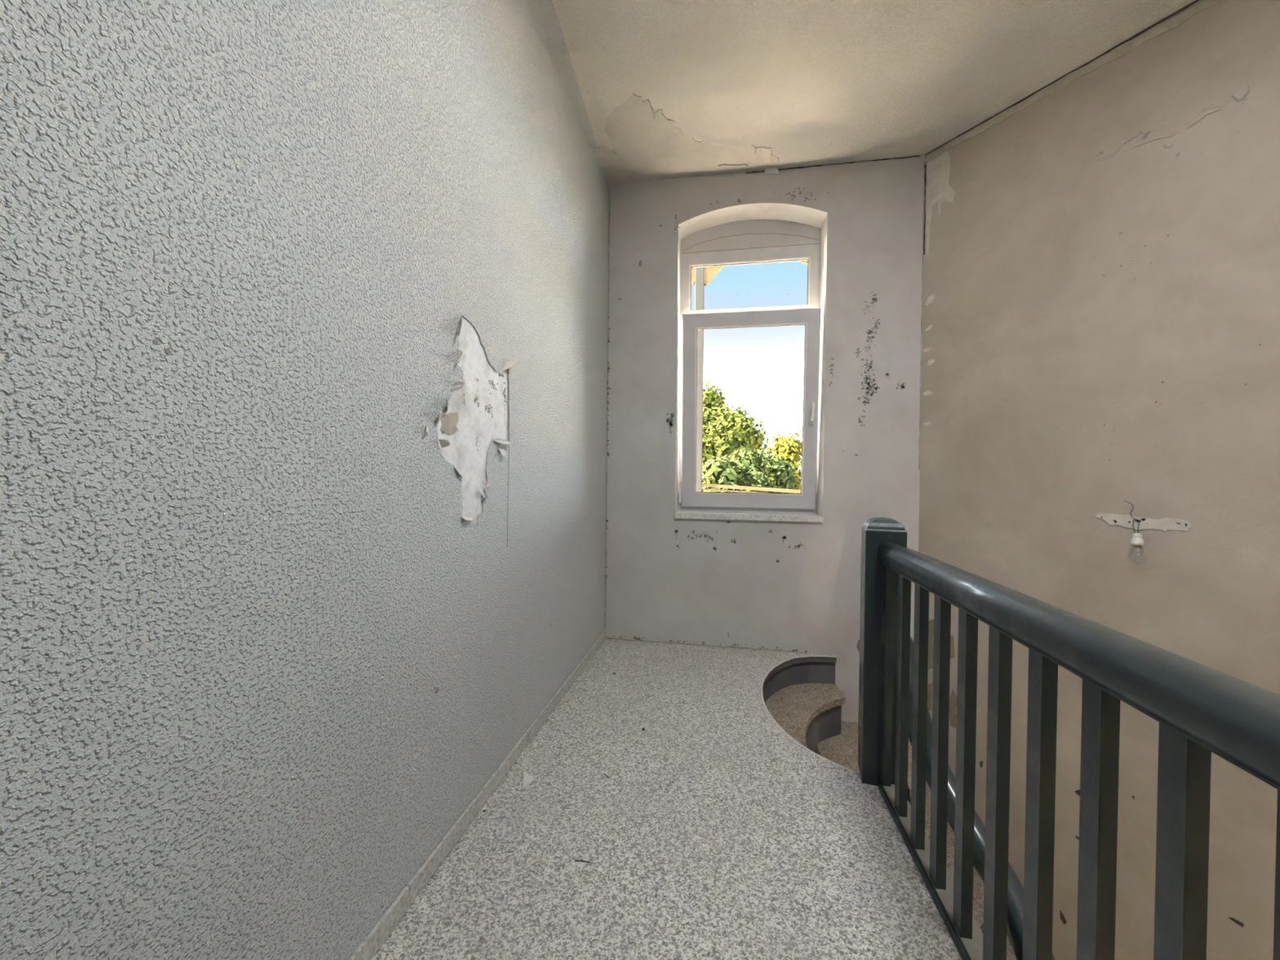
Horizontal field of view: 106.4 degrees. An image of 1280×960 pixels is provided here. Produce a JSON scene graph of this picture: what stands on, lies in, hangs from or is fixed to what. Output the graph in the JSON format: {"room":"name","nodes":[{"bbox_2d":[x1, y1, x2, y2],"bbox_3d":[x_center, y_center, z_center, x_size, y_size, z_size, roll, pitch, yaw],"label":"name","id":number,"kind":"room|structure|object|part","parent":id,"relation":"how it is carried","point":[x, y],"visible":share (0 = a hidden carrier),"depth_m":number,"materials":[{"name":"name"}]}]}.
{"room":"abandoned building interior","nodes":[
{"label":"abandoned building interior","id":0,"kind":"room"},
{"bbox_2d":[0,0,608,959],"bbox_3d":[-0.901,-0.425,0.573,0.285,3.918,6.822,1,1,10],"label":"wall","id":1,"kind":"structure","parent":0,"point":[303,304],"depth_m":0.95,"materials":[{"name":"white paint"}]},
{"bbox_2d":[348,630,605,959],"bbox_3d":[-0.816,1.200,0.522,0.014,0.063,6.320,1,1,10],"label":"baseboard","id":2,"kind":"structure","parent":1,"relation":"attached to","point":[367,949],"depth_m":1.59,"materials":[{"name":"stone"}]},
{"bbox_2d":[527,0,602,167],"bbox_3d":[-0.758,-2.133,0.368,0.095,0.095,6.100,1,1,10],"label":"trim","id":3,"kind":"structure","parent":1,"relation":"attached to","point":[544,11],"depth_m":2.45,"materials":[{"name":"beige paint"}]},
{"bbox_2d":[371,638,962,959],"bbox_3d":[-0.012,1.454,0.393,1.685,0.422,6.342,1,1,10],"label":"floor","id":4,"kind":"structure","parent":0,"point":[712,833],"depth_m":1.62,"materials":[{"name":"grey stone"}]},
{"bbox_2d":[522,772,533,786],"bbox_3d":[-0.466,1.212,1.934,0.054,0.021,0.056,1,1,25],"label":"flake","id":5,"kind":"object","parent":4,"relation":"on","point":[526,780],"visible":1,"depth_m":1.94,"materials":[{"name":"white paint"}]},
{"bbox_2d":[764,683,1016,959],"bbox_3d":[1.565,3.094,1.856,2.313,3.290,2.902,1,1,10],"label":"staircase","id":6,"kind":"structure","parent":4,"relation":"attached to","point":[811,713],"depth_m":3.00,"materials":[{"name":"beige stone"}]},
{"bbox_2d":[604,155,924,722],"bbox_3d":[0.704,1.156,3.669,2.506,7.318,0.436,1,1,10],"label":"wall","id":7,"kind":"structure","parent":0,"point":[765,585],"depth_m":3.41,"materials":[{"name":"grey paint"}]},
{"bbox_2d":[675,219,822,522],"bbox_3d":[0.805,-0.845,3.561,1.038,2.262,0.310,1,1,10],"label":"window","id":8,"kind":"structure","parent":7,"relation":"in","point":[749,242],"depth_m":3.60,"materials":[{"name":"white plastic"}]},
{"bbox_3d":[0.787,0.267,3.541,1.036,0.039,0.242,1,1,10],"label":"sill","id":9,"kind":"part","parent":8,"relation":"part of","materials":[{"name":"stone"}]},
{"bbox_3d":[0.836,-1.870,3.665,1.038,0.214,0.060,1,1,10],"label":"lunette panel","id":10,"kind":"part","parent":8,"relation":"part of","materials":[{"name":"white paint"}]},
{"bbox_3d":[0.811,-0.513,3.575,0.985,1.447,0.030,1,5,10],"label":"sash","id":11,"kind":"part","parent":8,"relation":"part of","materials":[{"name":"white plastic"}]},
{"bbox_3d":[1.244,-0.480,3.453,0.028,0.160,0.062,1,5,10],"label":"handle","id":12,"kind":"part","parent":8,"relation":"part of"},
{"bbox_2d":[856,640,859,653],"bbox_3d":[1.527,1.153,3.317,0.051,0.124,0.002,1,1,10],"label":"paint patch","id":13,"kind":"object","parent":7,"relation":"attached to","point":[857,641],"depth_m":3.32,"materials":[{"name":"paint"}]},
{"bbox_2d":[551,0,1195,185],"bbox_3d":[0.849,-2.294,0.245,3.899,0.336,6.822,1,1,10],"label":"ceiling","id":14,"kind":"structure","parent":0,"point":[669,89],"depth_m":2.54,"materials":[{"name":"paint"}]},
{"bbox_2d":[918,0,1279,959],"bbox_3d":[2.440,1.188,2.565,0.307,7.318,1.751,0,1,-29],"label":"wall","id":15,"kind":"structure","parent":0,"point":[1101,300],"depth_m":2.34,"materials":[{"name":"beige paint"}]},
{"bbox_2d":[927,683,932,710],"bbox_3d":[1.924,1.442,3.179,0.003,0.211,0.035,0,1,-29],"label":"paint patch","id":16,"kind":"object","parent":15,"relation":"attached to","point":[929,685],"depth_m":3.17,"materials":[{"name":"paint"}]},
{"bbox_2d":[928,619,933,670],"bbox_3d":[1.927,1.098,3.176,0.003,0.374,0.051,0,1,-29],"label":"paint patch","id":17,"kind":"object","parent":15,"relation":"attached to","point":[931,630],"depth_m":3.17,"materials":[{"name":"paint"}]},
{"bbox_2d":[950,635,955,658],"bbox_3d":[1.993,1.069,3.060,0.003,0.162,0.041,0,1,-29],"label":"paint patch","id":18,"kind":"object","parent":15,"relation":"attached to","point":[952,637],"depth_m":3.05,"materials":[{"name":"paint"}]},
{"bbox_2d":[949,688,956,728],"bbox_3d":[1.996,1.455,3.052,0.003,0.256,0.054,0,1,-29],"label":"paint patch","id":19,"kind":"object","parent":15,"relation":"attached to","point":[953,692],"depth_m":3.05,"materials":[{"name":"paint"}]},
{"bbox_2d":[1124,500,1144,548],"bbox_3d":[2.381,0.251,2.293,0.060,0.297,0.094,1,1,21],"label":"light fixture","id":20,"kind":"object","parent":15,"relation":"attached to","point":[1136,540],"visible":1,"depth_m":2.28,"materials":[{"name":"white plastic"}]},
{"bbox_2d":[1130,533,1144,545],"bbox_3d":[2.377,0.284,2.286,0.048,0.061,0.048,1,1,10],"label":"socket","id":21,"kind":"object","parent":20,"relation":"attached to","point":[1136,540],"depth_m":2.28,"materials":[{"name":"white ceramic"}]},
{"bbox_3d":[1.395,4.964,0.167,2.414,0.200,6.322,1,1,10],"label":"floor","id":22,"kind":"structure","parent":0,"visible":0},
{"bbox_2d":[857,517,1279,959],"bbox_3d":[0.745,2.516,0.058,0.377,4.683,4.106,1,1,10],"label":"banister","id":23,"kind":"object","parent":22,"relation":"on","point":[1200,710],"visible":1,"depth_m":0.99,"materials":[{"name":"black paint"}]},
{"bbox_3d":[1.005,0.721,1.993,0.150,1.033,0.150,1,1,19],"label":"newel post","id":24,"kind":"part","parent":23,"relation":"part of","materials":[{"name":"green paint"}]},
{"bbox_3d":[0.669,1.245,0.043,0.066,0.024,3.795,1,1,10],"label":"rail","id":25,"kind":"part","parent":23,"relation":"part of","materials":[{"name":"black metal"}]},
{"bbox_3d":[0.953,1.842,0.621,0.224,2.468,2.852,1,1,6],"label":"handrail","id":26,"kind":"part","parent":23,"relation":"part of","materials":[{"name":"green paint"}]},
{"bbox_3d":[0.667,0.308,0.050,0.084,0.088,3.825,1,1,10],"label":"handrail","id":27,"kind":"part","parent":23,"relation":"part of","materials":[{"name":"green paint"}]},
{"label":"outside","id":28,"kind":"structure","parent":0,"visible":0},
{"label":"lawn","id":29,"kind":"structure","parent":28,"visible":0},
{"bbox_2d":[702,379,769,463],"bbox_3d":[3.804,1.188,24.848,5.540,12.642,5.153,1,1,10],"label":"tree","id":30,"kind":"object","parent":29,"relation":"on","point":[725,430],"visible":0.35,"depth_m":23.20,"materials":[{"name":"green plant"}]},
{"bbox_2d":[702,455,782,493],"bbox_3d":[2.750,3.443,14.917,3.413,8.342,3.994,1,1,10],"label":"tree","id":31,"kind":"object","parent":29,"relation":"on","point":[726,472],"visible":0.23,"depth_m":13.59,"materials":[{"name":"green plant"}]},
{"bbox_2d":[691,260,807,493],"bbox_3d":[1.048,2.128,5.300,3.616,11.144,2.838,1,1,10],"label":"porch","id":32,"kind":"object","parent":29,"relation":"on","point":[700,277],"visible":0.16,"depth_m":6.54,"materials":[{"name":"beige wood"}]},
{"bbox_3d":[0.771,2.110,6.649,0.122,11.144,0.122,1,1,10],"label":"post","id":33,"kind":"part","parent":32,"relation":"part of","materials":[{"name":"white wood"}]},
{"bbox_3d":[1.761,0.184,6.444,1.855,0.117,0.050,1,1,10],"label":"rail","id":34,"kind":"part","parent":32,"relation":"part of","materials":[{"name":"beige wood"}]},
{"bbox_3d":[1.760,0.130,6.443,1.857,0.149,0.060,1,1,10],"label":"rail","id":35,"kind":"part","parent":32,"relation":"part of","materials":[{"name":"beige wood"}]},
{"bbox_2d":[728,444,799,493],"bbox_3d":[4.834,3.058,20.609,3.070,9.026,3.294,0,1,-27],"label":"tree","id":36,"kind":"object","parent":29,"relation":"on","point":[780,472],"visible":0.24,"depth_m":19.65,"materials":[{"name":"green plant"}]},
{"bbox_2d":[762,430,801,493],"bbox_3d":[8.695,2.352,28.121,5.107,10.345,4.975,0,1,-18],"label":"tree","id":37,"kind":"object","parent":29,"relation":"on","point":[788,449],"visible":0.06,"depth_m":26.68,"materials":[{"name":"yellow plant"}]}
]}

